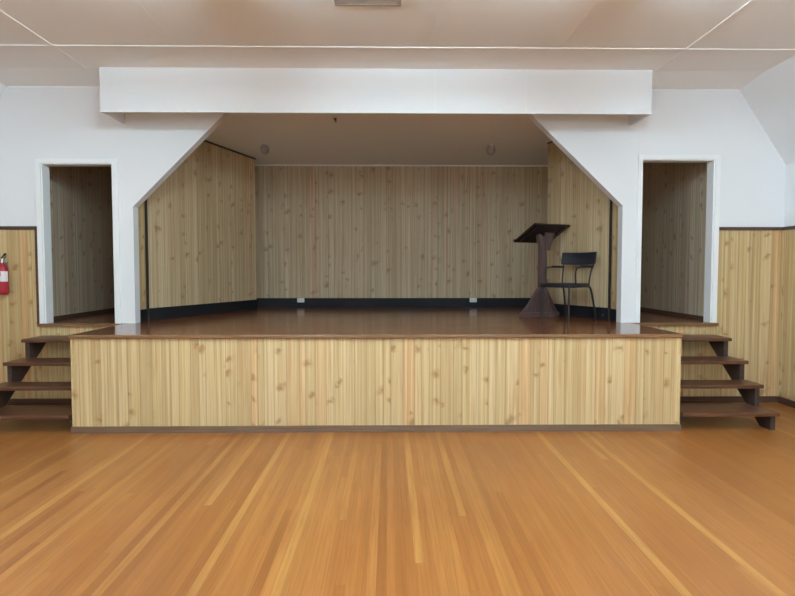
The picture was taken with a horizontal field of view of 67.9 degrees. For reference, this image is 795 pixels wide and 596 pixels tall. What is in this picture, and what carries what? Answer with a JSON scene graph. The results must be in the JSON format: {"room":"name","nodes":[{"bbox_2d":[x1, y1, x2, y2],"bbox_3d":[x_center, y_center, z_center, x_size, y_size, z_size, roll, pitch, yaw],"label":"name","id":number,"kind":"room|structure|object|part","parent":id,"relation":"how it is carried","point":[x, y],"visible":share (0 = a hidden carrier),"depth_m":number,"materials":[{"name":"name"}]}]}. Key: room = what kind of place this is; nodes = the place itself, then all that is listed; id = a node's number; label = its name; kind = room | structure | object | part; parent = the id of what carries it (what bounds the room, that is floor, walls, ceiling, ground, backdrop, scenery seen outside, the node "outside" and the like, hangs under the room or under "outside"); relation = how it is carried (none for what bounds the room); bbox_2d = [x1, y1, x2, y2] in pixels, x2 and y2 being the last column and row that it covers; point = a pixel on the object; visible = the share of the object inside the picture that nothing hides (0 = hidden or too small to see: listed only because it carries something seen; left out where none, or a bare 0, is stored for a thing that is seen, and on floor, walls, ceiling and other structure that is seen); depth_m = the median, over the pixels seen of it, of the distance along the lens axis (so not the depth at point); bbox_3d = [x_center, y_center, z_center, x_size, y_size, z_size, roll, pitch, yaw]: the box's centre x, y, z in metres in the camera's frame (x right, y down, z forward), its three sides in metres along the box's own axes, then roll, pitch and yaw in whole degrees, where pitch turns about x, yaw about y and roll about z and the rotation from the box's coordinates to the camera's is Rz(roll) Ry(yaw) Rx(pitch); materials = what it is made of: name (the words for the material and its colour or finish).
{"room":"community hall","nodes":[
{"label":"community hall","id":0,"kind":"room"},
{"bbox_2d":[49,166,114,315],"bbox_3d":[-4.401,-0.924,8.539,0.100,2.702,2.939,0,3,-1],"label":"wall","id":1,"kind":"structure","parent":0,"point":[80,196],"depth_m":8.11,"materials":[{"name":"brown wood"}]},
{"bbox_2d":[53,308,114,319],"bbox_3d":[-4.345,0.201,8.593,0.012,0.050,2.939,0,3,-1],"label":"baseboard","id":2,"kind":"structure","parent":1,"relation":"attached to","point":[59,317],"depth_m":8.11,"materials":[{"name":"brown wood"}]},
{"bbox_2d":[138,202,145,309],"bbox_3d":[-3.148,-0.957,7.188,0.050,2.496,0.205,0,3,-1],"label":"wall","id":3,"kind":"structure","parent":0,"point":[141,216],"depth_m":7.23,"materials":[{"name":"brown wood"}]},
{"bbox_2d":[140,309,146,321],"bbox_3d":[-3.117,0.215,7.236,0.012,0.150,0.190,0,3,-1],"label":"baseboard","id":4,"kind":"structure","parent":3,"relation":"attached to","point":[143,313],"depth_m":7.23,"materials":[{"name":"black paint"}]},
{"bbox_2d":[144,140,256,320],"bbox_3d":[-2.720,-1.015,8.421,0.070,2.495,2.402,1,3,20],"label":"wall","id":5,"kind":"structure","parent":0,"point":[200,222],"depth_m":8.33,"materials":[{"name":"brown wood"}]},
{"bbox_3d":[-2.692,0.154,8.488,0.014,0.154,2.360,1,3,20],"label":"baseboard","id":6,"kind":"part","parent":5,"relation":"part of","materials":[{"name":"black paint"}]},
{"bbox_2d":[45,307,709,323],"bbox_3d":[-0.250,0.241,8.587,8.200,0.030,3.079,0,3,-1],"label":"floor","id":7,"kind":"structure","parent":0,"point":[261,314],"depth_m":7.87,"materials":[{"name":"brown wood"}]},
{"bbox_2d":[513,223,569,316],"bbox_3d":[1.958,-0.375,8.085,0.657,1.248,0.445,-1,3,-28],"label":"lectern","id":8,"kind":"object","parent":7,"relation":"on","point":[543,234],"visible":0.94,"depth_m":8.04,"materials":[{"name":"brown wood"}]},
{"bbox_3d":[1.987,-0.299,8.101,0.096,1.095,0.080,-1,3,-28],"label":"post","id":9,"kind":"part","parent":8,"relation":"part of","materials":[{"name":"brown wood"}]},
{"bbox_2d":[541,252,596,320],"bbox_3d":[2.199,-0.161,7.593,0.563,0.865,0.510,-2,3,-37],"label":"armchair","id":10,"kind":"object","parent":7,"relation":"on","point":[585,259],"visible":1,"depth_m":7.58,"materials":[{"name":"black plastic"}]},
{"bbox_3d":[1.871,0.058,7.612,0.048,0.422,0.027,-1,3,-18],"label":"leg","id":11,"kind":"part","parent":10,"relation":"part of","materials":[{"name":"metal"}]},
{"bbox_3d":[2.200,0.038,7.871,0.241,0.442,0.037,-3,4,-44],"label":"leg","id":12,"kind":"part","parent":10,"relation":"part of","materials":[{"name":"metal"}]},
{"bbox_3d":[2.145,-0.164,7.553,0.430,0.054,0.450,-2,3,-37],"label":"seat","id":13,"kind":"part","parent":10,"relation":"part of","materials":[{"name":"black plastic"}]},
{"bbox_3d":[2.115,0.073,7.287,0.027,0.422,0.047,2,3,34],"label":"leg","id":14,"kind":"part","parent":10,"relation":"part of","materials":[{"name":"metal"}]},
{"bbox_3d":[2.374,-0.516,7.708,0.090,0.166,0.510,-2,3,-37],"label":"backrest","id":15,"kind":"part","parent":10,"relation":"part of","materials":[{"name":"black plastic"}]},
{"bbox_3d":[2.478,-0.359,7.516,0.116,0.413,0.025,-1,3,-18],"label":"post","id":16,"kind":"part","parent":10,"relation":"part of","materials":[{"name":"metal"}]},
{"bbox_3d":[2.457,0.054,7.529,0.241,0.442,0.037,-2,3,-30],"label":"leg","id":17,"kind":"part","parent":10,"relation":"part of","materials":[{"name":"metal"}]},
{"bbox_2d":[205,113,550,164],"bbox_3d":[-0.251,-2.271,8.539,8.400,0.170,2.939,0,3,-1],"label":"ceiling","id":18,"kind":"structure","parent":0,"point":[291,138],"depth_m":8.34,"materials":[{"name":"paint"}]},
{"bbox_2d":[260,144,268,153],"bbox_3d":[-1.932,-2.183,8.573,0.150,0.190,0.150,0,3,-1],"label":"ceiling lamp","id":19,"kind":"object","parent":18,"relation":"attached to","point":[264,149],"visible":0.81,"depth_m":8.53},
{"bbox_2d":[487,144,495,154],"bbox_3d":[1.368,-2.185,8.623,0.150,0.190,0.150,0,3,-1],"label":"ceiling lamp","id":20,"kind":"object","parent":18,"relation":"attached to","point":[491,150],"visible":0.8,"depth_m":8.58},
{"bbox_2d":[0,86,785,398],"bbox_3d":[-0.248,-0.621,7.061,9.759,3.773,0.168,0,3,-1],"label":"wall","id":21,"kind":"structure","parent":0,"point":[55,123],"depth_m":6.99,"materials":[{"name":"white paint"}]},
{"bbox_2d":[0,253,8,294],"bbox_3d":[-4.579,-0.280,6.859,0.162,0.480,0.135,2,3,34],"label":"fire extinguisher","id":22,"kind":"object","parent":21,"relation":"attached to","point":[4,271],"visible":1,"depth_m":6.83,"materials":[{"name":"metal"}]},
{"bbox_3d":[-4.673,-0.822,6.914,0.883,0.038,0.028,0,3,-1],"label":"dado rail","id":23,"kind":"part","parent":21,"relation":"part of","materials":[{"name":"brown wood"}]},
{"bbox_2d":[6,398,71,404],"bbox_3d":[-4.150,1.232,7.013,1.893,0.075,0.018,0,3,-1],"label":"baseboard","id":24,"kind":"structure","parent":21,"relation":"attached to","point":[17,401],"depth_m":7.00,"materials":[{"name":"brown wood"}]},
{"bbox_2d":[8,86,99,87],"bbox_3d":[-3.858,-2.452,6.858,1.309,0.016,0.012,0,3,-1],"label":"trim","id":25,"kind":"structure","parent":21,"relation":"attached to","point":[8,86],"depth_m":6.85,"materials":[{"name":"white wood"}]},
{"bbox_2d":[35,158,120,326],"bbox_3d":[-3.721,-0.649,7.004,1.033,1.966,0.195,0,3,-1],"label":"door frame","id":26,"kind":"structure","parent":21,"relation":"in","point":[42,177],"depth_m":6.95,"materials":[{"name":"white wood"}]},
{"bbox_2d":[99,67,651,125],"bbox_3d":[-0.218,-2.254,6.655,5.974,0.473,0.547,0,3,-1],"label":"pelmet","id":27,"kind":"structure","parent":21,"relation":"attached to","point":[123,90],"depth_m":6.38,"materials":[{"name":"white paint"}]},
{"bbox_2d":[635,155,720,325],"bbox_3d":[3.317,-0.686,7.109,1.061,2.031,0.195,0,3,-1],"label":"door frame","id":28,"kind":"structure","parent":21,"relation":"in","point":[713,162],"depth_m":7.06,"materials":[{"name":"white wood"}]},
{"bbox_2d":[652,89,737,90],"bbox_3d":[3.395,-2.457,6.968,1.245,0.016,0.012,0,3,-1],"label":"trim","id":29,"kind":"structure","parent":21,"relation":"attached to","point":[652,89],"depth_m":6.96,"materials":[{"name":"white wood"}]},
{"bbox_2d":[680,396,777,402],"bbox_3d":[3.695,1.227,7.132,1.815,0.075,0.018,0,3,-1],"label":"baseboard","id":30,"kind":"structure","parent":21,"relation":"attached to","point":[683,399],"depth_m":7.13,"materials":[{"name":"brown wood"}]},
{"bbox_3d":[4.231,-0.828,7.050,0.777,0.038,0.028,0,3,-1],"label":"dado rail","id":31,"kind":"part","parent":21,"relation":"part of","materials":[{"name":"brown wood"}]},
{"bbox_2d":[0,402,794,595],"bbox_3d":[-0.154,1.616,0.972,10.059,0.120,12.545,0,3,-1],"label":"floor","id":32,"kind":"structure","parent":0,"point":[706,507],"depth_m":3.93,"materials":[{"name":"brown wood"}]},
{"bbox_2d":[0,335,71,421],"bbox_3d":[-3.705,0.885,6.371,0.963,0.830,1.265,0,3,-1],"label":"stairs","id":33,"kind":"structure","parent":32,"relation":"on","point":[17,369],"depth_m":6.20,"materials":[{"name":"brown wood"}]},
{"bbox_2d":[68,323,682,433],"bbox_3d":[-0.199,0.813,6.431,6.047,0.968,1.283,0,3,-1],"label":"stage","id":34,"kind":"object","parent":32,"relation":"on","point":[129,377],"visible":1,"depth_m":5.82,"materials":[{"name":"brown wood"}]},
{"bbox_3d":[-0.189,1.293,5.832,6.019,0.066,0.016,0,3,-1],"label":"skirting","id":35,"kind":"part","parent":34,"relation":"part of","materials":[{"name":"brown wood"}]},
{"bbox_2d":[680,334,779,429],"bbox_3d":[3.311,0.880,6.477,0.968,0.830,1.265,0,3,-1],"label":"stairs","id":36,"kind":"structure","parent":32,"relation":"on","point":[749,391],"depth_m":6.19,"materials":[{"name":"brown wood"}]},
{"bbox_2d":[0,0,794,164],"bbox_3d":[-0.155,-1.796,0.886,9.919,1.002,12.395,0,3,-1],"label":"ceiling","id":37,"kind":"structure","parent":0,"point":[765,79],"depth_m":5.50,"materials":[{"name":"paint"}]},
{"bbox_2d":[0,10,51,44],"bbox_3d":[-3.259,-2.180,0.164,0.028,0.006,11.083,0,3,-1],"label":"trim","id":38,"kind":"structure","parent":37,"relation":"attached to","point":[1,11],"depth_m":5.28,"materials":[{"name":"paint"}]},
{"bbox_2d":[53,47,86,67],"bbox_3d":[-3.349,-2.459,6.043,0.028,0.004,0.623,0,3,-1],"label":"trim","id":39,"kind":"structure","parent":37,"relation":"attached to","point":[56,48],"depth_m":6.03,"materials":[{"name":"paint"}]},
{"bbox_2d":[133,0,178,45],"bbox_3d":[-2.050,-2.183,0.182,0.028,0.001,11.083,0,3,-1],"label":"trim","id":40,"kind":"structure","parent":37,"relation":"attached to","point":[135,1],"depth_m":5.17,"materials":[{"name":"paint"}]},
{"bbox_2d":[289,0,307,45],"bbox_3d":[-0.795,-2.184,0.201,0.028,0.001,11.083,0,3,-1],"label":"trim","id":41,"kind":"structure","parent":37,"relation":"attached to","point":[290,1],"depth_m":5.16,"materials":[{"name":"paint"}]},
{"bbox_2d":[334,0,400,5],"bbox_3d":[-0.236,-2.385,4.584,0.540,0.014,0.500,0,3,-1],"label":"ceiling vent","id":42,"kind":"object","parent":37,"relation":"in","point":[337,2],"visible":1,"depth_m":4.79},
{"bbox_2d":[0,45,794,50],"bbox_3d":[-0.230,-2.445,5.763,8.531,0.007,0.032,0,3,-1],"label":"trim","id":43,"kind":"structure","parent":37,"relation":"attached to","point":[0,45],"depth_m":5.76,"materials":[{"name":"paint"}]},
{"bbox_2d":[431,0,442,46],"bbox_3d":[0.419,-2.185,0.220,0.028,0.001,11.083,0,3,-1],"label":"trim","id":44,"kind":"structure","parent":37,"relation":"attached to","point":[440,1],"depth_m":5.18,"materials":[{"name":"paint"}]},
{"bbox_2d":[561,0,600,47],"bbox_3d":[1.695,-2.186,0.239,0.028,0.001,11.083,0,3,-1],"label":"trim","id":45,"kind":"structure","parent":37,"relation":"attached to","point":[598,1],"depth_m":5.20,"materials":[{"name":"paint"}]},
{"bbox_2d":[656,50,686,70],"bbox_3d":[2.840,-2.464,6.138,0.028,0.004,0.623,0,3,-1],"label":"trim","id":46,"kind":"structure","parent":37,"relation":"attached to","point":[683,51],"depth_m":6.11,"materials":[{"name":"paint"}]},
{"bbox_2d":[686,0,754,48],"bbox_3d":[2.930,-2.185,0.258,0.028,0.006,11.083,0,3,-1],"label":"trim","id":47,"kind":"structure","parent":37,"relation":"attached to","point":[750,1],"depth_m":5.19,"materials":[{"name":"paint"}]},
{"bbox_2d":[547,141,612,319],"bbox_3d":[2.436,-0.993,7.960,0.070,2.495,1.265,-1,3,-24],"label":"wall","id":48,"kind":"structure","parent":0,"point":[574,200],"depth_m":7.94,"materials":[{"name":"brown wood"}]},
{"bbox_3d":[2.407,0.176,8.025,0.014,0.154,1.223,-1,3,-24],"label":"baseboard","id":49,"kind":"part","parent":48,"relation":"part of","materials":[{"name":"black paint"}]},
{"bbox_2d":[611,202,617,308],"bbox_3d":[2.712,-0.961,7.277,0.050,2.496,0.205,0,3,-1],"label":"wall","id":50,"kind":"structure","parent":0,"point":[614,206],"depth_m":7.31,"materials":[{"name":"brown wood"}]},
{"bbox_2d":[610,308,615,321],"bbox_3d":[2.681,0.211,7.324,0.012,0.150,0.190,0,3,-1],"label":"baseboard","id":51,"kind":"structure","parent":50,"relation":"attached to","point":[612,311],"depth_m":7.31,"materials":[{"name":"black paint"}]},
{"bbox_2d":[640,163,706,315],"bbox_3d":[3.898,-0.930,8.665,0.100,2.702,2.939,0,3,-1],"label":"wall","id":52,"kind":"structure","parent":0,"point":[674,194],"depth_m":8.21,"materials":[{"name":"brown wood"}]},
{"bbox_2d":[640,307,702,319],"bbox_3d":[3.842,0.195,8.718,0.012,0.050,2.939,0,3,-1],"label":"baseboard","id":53,"kind":"structure","parent":52,"relation":"attached to","point":[641,308],"depth_m":8.22,"materials":[{"name":"brown wood"}]},
{"bbox_2d":[779,163,794,400],"bbox_3d":[4.770,0.115,1.051,0.148,2.871,12.395,0,3,-1],"label":"wall","id":54,"kind":"structure","parent":0,"point":[787,335],"depth_m":6.97,"materials":[{"name":"white paint"}]},
{"bbox_2d":[778,396,794,407],"bbox_3d":[4.704,1.515,1.032,0.018,0.075,12.225,0,3,-1],"label":"baseboard","id":55,"kind":"structure","parent":54,"relation":"attached to","point":[781,400],"depth_m":6.98,"materials":[{"name":"brown wood"}]},
{"bbox_3d":[4.711,-0.540,0.934,0.028,0.040,12.225,0,3,-1],"label":"dado rail","id":56,"kind":"part","parent":54,"relation":"part of","materials":[{"name":"brown wood"}]},
{"label":"outside","id":57,"kind":"structure","parent":0,"visible":0},
{"bbox_2d":[255,166,547,297],"bbox_3d":[-0.274,-1.039,10.118,8.400,2.782,0.100,0,3,-1],"label":"wall","id":58,"kind":"structure","parent":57,"point":[322,231],"depth_m":10.07,"materials":[{"name":"brown wood"}]},
{"bbox_2d":[257,298,529,306],"bbox_3d":[-0.274,0.077,10.114,8.200,0.154,0.014,0,3,-1],"label":"baseboard","id":59,"kind":"structure","parent":58,"relation":"attached to","point":[261,302],"depth_m":10.11,"materials":[{"name":"black paint"}]},
{"bbox_2d":[255,164,547,166],"bbox_3d":[-0.274,-2.245,10.001,8.200,0.020,0.020,0,3,-1],"label":"trim","id":60,"kind":"structure","parent":58,"relation":"attached to","point":[255,164],"depth_m":10.00,"materials":[{"name":"paint"}]}
]}

